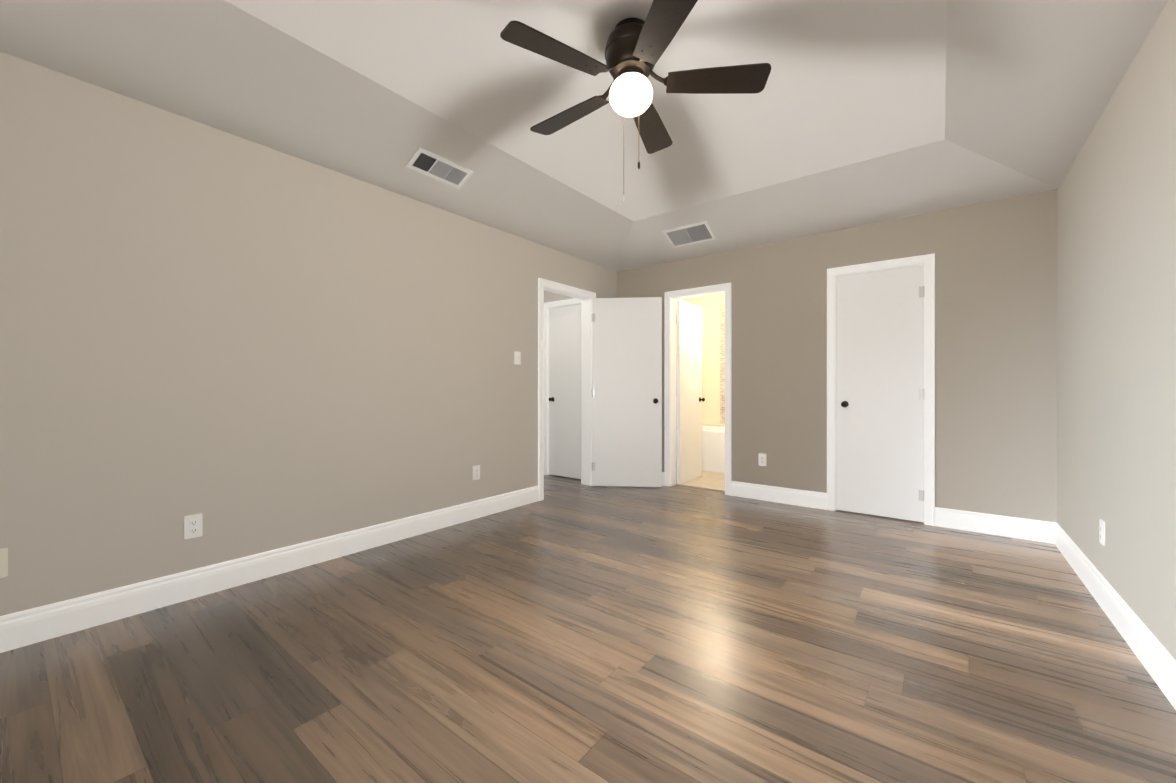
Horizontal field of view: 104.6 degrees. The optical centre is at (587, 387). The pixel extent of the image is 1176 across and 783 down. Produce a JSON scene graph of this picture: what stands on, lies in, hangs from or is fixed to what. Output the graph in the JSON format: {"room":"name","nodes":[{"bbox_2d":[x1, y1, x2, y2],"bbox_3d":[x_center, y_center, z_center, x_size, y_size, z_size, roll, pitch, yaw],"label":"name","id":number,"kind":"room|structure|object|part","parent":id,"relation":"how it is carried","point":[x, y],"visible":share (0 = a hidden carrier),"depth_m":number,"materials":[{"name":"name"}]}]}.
{"room":"empty bedroom","nodes":[
{"label":"empty bedroom","id":0,"kind":"room"},
{"bbox_2d":[0,51,686,615],"bbox_3d":[-0.817,-0.210,3.964,0.120,2.560,7.290,0,0,38],"label":"wall","id":1,"kind":"structure","parent":0,"point":[244,347],"depth_m":2.41,"materials":[{"name":"beige paint"}]},
{"bbox_2d":[0,548,7,577],"bbox_3d":[-2.393,0.713,1.827,0.016,0.117,0.072,0,0,38],"label":"outlet","id":2,"kind":"object","parent":1,"relation":"attached to","point":[3,562],"visible":1,"depth_m":1.85,"materials":[{"name":"white plastic"}]},
{"bbox_2d":[184,514,202,538],"bbox_3d":[-2.015,0.707,2.319,0.009,0.117,0.072,0,0,38],"label":"electrical outlet","id":3,"kind":"object","parent":1,"relation":"attached to","point":[193,526],"visible":1,"depth_m":2.32,"materials":[{"name":"white plastic"}]},
{"bbox_2d":[0,486,538,652],"bbox_3d":[-1.698,0.999,2.724,0.014,0.145,4.007,0,0,38],"label":"baseboard","id":4,"kind":"structure","parent":1,"relation":"attached to","point":[122,602],"depth_m":2.39,"materials":[{"name":"white wood"}]},
{"bbox_2d":[473,465,479,479],"bbox_3d":[-0.917,0.695,3.732,0.009,0.117,0.072,0,0,38],"label":"electrical outlet","id":5,"kind":"object","parent":1,"relation":"attached to","point":[476,472],"visible":1,"depth_m":3.73,"materials":[{"name":"white plastic"}]},
{"bbox_2d":[514,351,520,364],"bbox_3d":[-0.630,-0.270,4.091,0.020,0.117,0.072,0,0,38],"label":"light switch","id":6,"kind":"object","parent":1,"relation":"attached to","point":[517,358],"visible":1,"depth_m":4.09,"materials":[{"name":"white plastic"}]},
{"bbox_2d":[538,278,595,500],"bbox_3d":[-0.250,0.013,4.695,0.166,2.113,0.886,0,0,38],"label":"door frame","id":7,"kind":"structure","parent":1,"relation":"attached to","point":[585,296],"depth_m":4.95,"materials":[{"name":"white wood"}]},
{"bbox_2d":[591,297,661,486],"bbox_3d":[0.415,0.044,4.902,0.755,2.030,0.155,0,0,5],"label":"bedroom door","id":8,"kind":"structure","parent":1,"relation":"in","point":[626,392],"depth_m":4.88,"materials":[{"name":"white paint"}]},
{"bbox_2d":[544,291,572,302],"bbox_3d":[-0.276,-0.152,5.475,0.880,2.440,0.120,0,0,38],"label":"wall","id":9,"kind":"structure","parent":0,"point":[550,297],"depth_m":5.50,"materials":[{"name":"beige paint"}]},
{"bbox_2d":[544,298,580,474],"bbox_3d":[-0.213,0.012,5.427,0.746,2.113,0.166,0,0,38],"label":"door frame","id":10,"kind":"structure","parent":9,"relation":"attached to","point":[561,303],"depth_m":5.57,"materials":[{"name":"white wood"}]},
{"bbox_2d":[549,304,580,478],"bbox_3d":[-0.228,0.043,5.400,0.615,2.030,0.155,0,0,38],"label":"door","id":11,"kind":"structure","parent":9,"relation":"in","point":[565,391],"depth_m":5.41,"materials":[{"name":"white paint"}]},
{"bbox_2d":[0,0,1167,271],"bbox_3d":[0.147,-1.565,2.131,3.702,0.394,5.392,0,0,38],"label":"ceiling","id":12,"kind":"structure","parent":0,"point":[1032,86],"depth_m":2.50,"materials":[{"name":"white paint"}]},
{"bbox_2d":[406,147,472,188],"bbox_3d":[-1.013,-1.501,3.121,0.180,0.012,0.420,-30,-18,34],"label":"ceiling vent","id":13,"kind":"object","parent":12,"relation":"in","point":[432,165],"visible":1,"depth_m":3.10,"materials":[{"name":"white metal"}]},
{"bbox_2d":[662,221,715,247],"bbox_3d":[0.995,-1.502,4.470,0.460,0.012,0.260,0,-24,38],"label":"ceiling vent","id":14,"kind":"object","parent":12,"relation":"in","point":[695,233],"visible":1,"depth_m":4.46,"materials":[{"name":"white metal"}]},
{"bbox_2d":[225,0,946,220],"bbox_3d":[0.147,-1.708,2.131,2.424,0.120,4.114,0,0,38],"label":"ceiling","id":15,"kind":"structure","parent":0,"point":[851,82],"depth_m":2.43,"materials":[{"name":"white paint"}]},
{"bbox_2d":[500,0,770,202],"bbox_3d":[0.171,-1.271,2.119,1.156,0.753,1.199,0,0,38],"label":"ceiling fan","id":16,"kind":"object","parent":15,"relation":"hanging from","point":[635,48],"visible":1,"depth_m":2.02,"materials":[{"name":"brown wood"}]},
{"bbox_3d":[0.198,-1.340,2.092,0.200,0.148,0.200,0,0,38],"label":"fan globe","id":17,"kind":"part","parent":16,"relation":"part of","materials":[{"name":"white glass"}]},
{"bbox_2d":[0,474,1175,782],"bbox_3d":[0.319,1.121,3.317,5.070,0.100,7.660,0,0,38],"label":"floor","id":18,"kind":"structure","parent":0,"point":[568,630],"depth_m":1.75,"materials":[{"name":"wood"}]},
{"bbox_2d":[676,469,724,491],"bbox_3d":[1.580,1.064,5.649,1.600,0.008,1.730,0,0,38],"label":"floor","id":19,"kind":"structure","parent":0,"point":[710,480],"depth_m":5.15,"materials":[{"name":"beige tile"}]},
{"bbox_2d":[676,425,724,472],"bbox_3d":[1.867,0.808,6.018,1.580,0.520,0.765,0,0,38],"label":"bathtub","id":20,"kind":"object","parent":19,"relation":"on","point":[713,448],"visible":0.06,"depth_m":5.76,"materials":[{"name":"white ceramic"}]},
{"bbox_2d":[687,293,724,426],"bbox_3d":[2.147,-0.153,6.378,1.840,2.440,0.120,0,0,38],"label":"wall","id":21,"kind":"structure","parent":0,"point":[710,305],"depth_m":6.59,"materials":[{"name":"beige paint"}]},
{"bbox_2d":[720,305,724,423],"bbox_3d":[1.949,-0.338,6.449,0.140,1.690,0.012,0,0,38],"label":"trim","id":22,"kind":"structure","parent":21,"relation":"attached to","point":[722,364],"depth_m":6.47,"materials":[{"name":"tile"}]},
{"bbox_2d":[617,189,1056,522],"bbox_3d":[1.822,-0.210,4.288,3.650,2.560,0.120,0,0,38],"label":"wall","id":23,"kind":"structure","parent":0,"point":[995,357],"depth_m":3.49,"materials":[{"name":"beige paint"}]},
{"bbox_2d":[676,300,704,483],"bbox_3d":[1.176,0.044,5.245,0.155,2.030,0.605,0,0,38],"label":"bathroom door","id":24,"kind":"structure","parent":23,"relation":"in","point":[690,399],"depth_m":5.20,"materials":[{"name":"white paint"}]},
{"bbox_2d":[664,283,730,495],"bbox_3d":[1.174,0.013,4.792,0.736,2.113,0.166,0,0,38],"label":"door frame","id":25,"kind":"structure","parent":23,"relation":"attached to","point":[671,298],"depth_m":4.93,"materials":[{"name":"white wood"}]},
{"bbox_2d":[758,453,765,465],"bbox_3d":[1.663,0.685,4.331,0.072,0.117,0.009,0,0,38],"label":"outlet","id":26,"kind":"object","parent":23,"relation":"attached to","point":[761,459],"visible":1,"depth_m":4.33,"materials":[{"name":"white plastic"}]},
{"bbox_2d":[731,481,826,509],"bbox_3d":[1.762,0.997,4.252,0.856,0.145,0.014,0,0,38],"label":"baseboard","id":27,"kind":"structure","parent":23,"relation":"attached to","point":[805,498],"depth_m":4.22,"materials":[{"name":"white wood"}]},
{"bbox_2d":[836,265,924,521],"bbox_3d":[2.419,0.045,3.780,0.621,2.030,0.155,0,0,38],"label":"closet door","id":28,"kind":"structure","parent":23,"relation":"in","point":[880,394],"depth_m":3.75,"materials":[{"name":"white paint"}]},
{"bbox_2d":[827,253,934,525],"bbox_3d":[2.438,0.014,3.810,0.752,2.113,0.166,0,0,38],"label":"door frame","id":29,"kind":"structure","parent":23,"relation":"attached to","point":[927,261],"depth_m":3.59,"materials":[{"name":"white wood"}]},
{"bbox_2d":[935,507,1051,542],"bbox_3d":[2.949,0.998,3.329,0.649,0.145,0.014,0,0,38],"label":"baseboard","id":30,"kind":"structure","parent":23,"relation":"attached to","point":[1014,527],"depth_m":3.31,"materials":[{"name":"white wood"}]},
{"bbox_2d":[1057,0,1175,659],"bbox_3d":[1.635,-0.206,0.976,0.120,2.560,5.580,0,0,38],"label":"wall","id":31,"kind":"structure","parent":0,"point":[1116,331],"depth_m":1.96,"materials":[{"name":"beige paint"}]},
{"bbox_2d":[1099,519,1104,545],"bbox_3d":[2.535,0.712,2.241,0.009,0.117,0.072,0,0,38],"label":"electrical outlet","id":32,"kind":"object","parent":31,"relation":"attached to","point":[1101,531],"visible":1,"depth_m":2.23,"materials":[{"name":"white plastic"}]},
{"bbox_2d":[1052,522,1175,709],"bbox_3d":[1.582,1.001,1.019,0.014,0.145,5.340,0,0,38],"label":"baseboard","id":33,"kind":"structure","parent":31,"relation":"attached to","point":[1158,662],"depth_m":1.93,"materials":[{"name":"white wood"}]}
]}

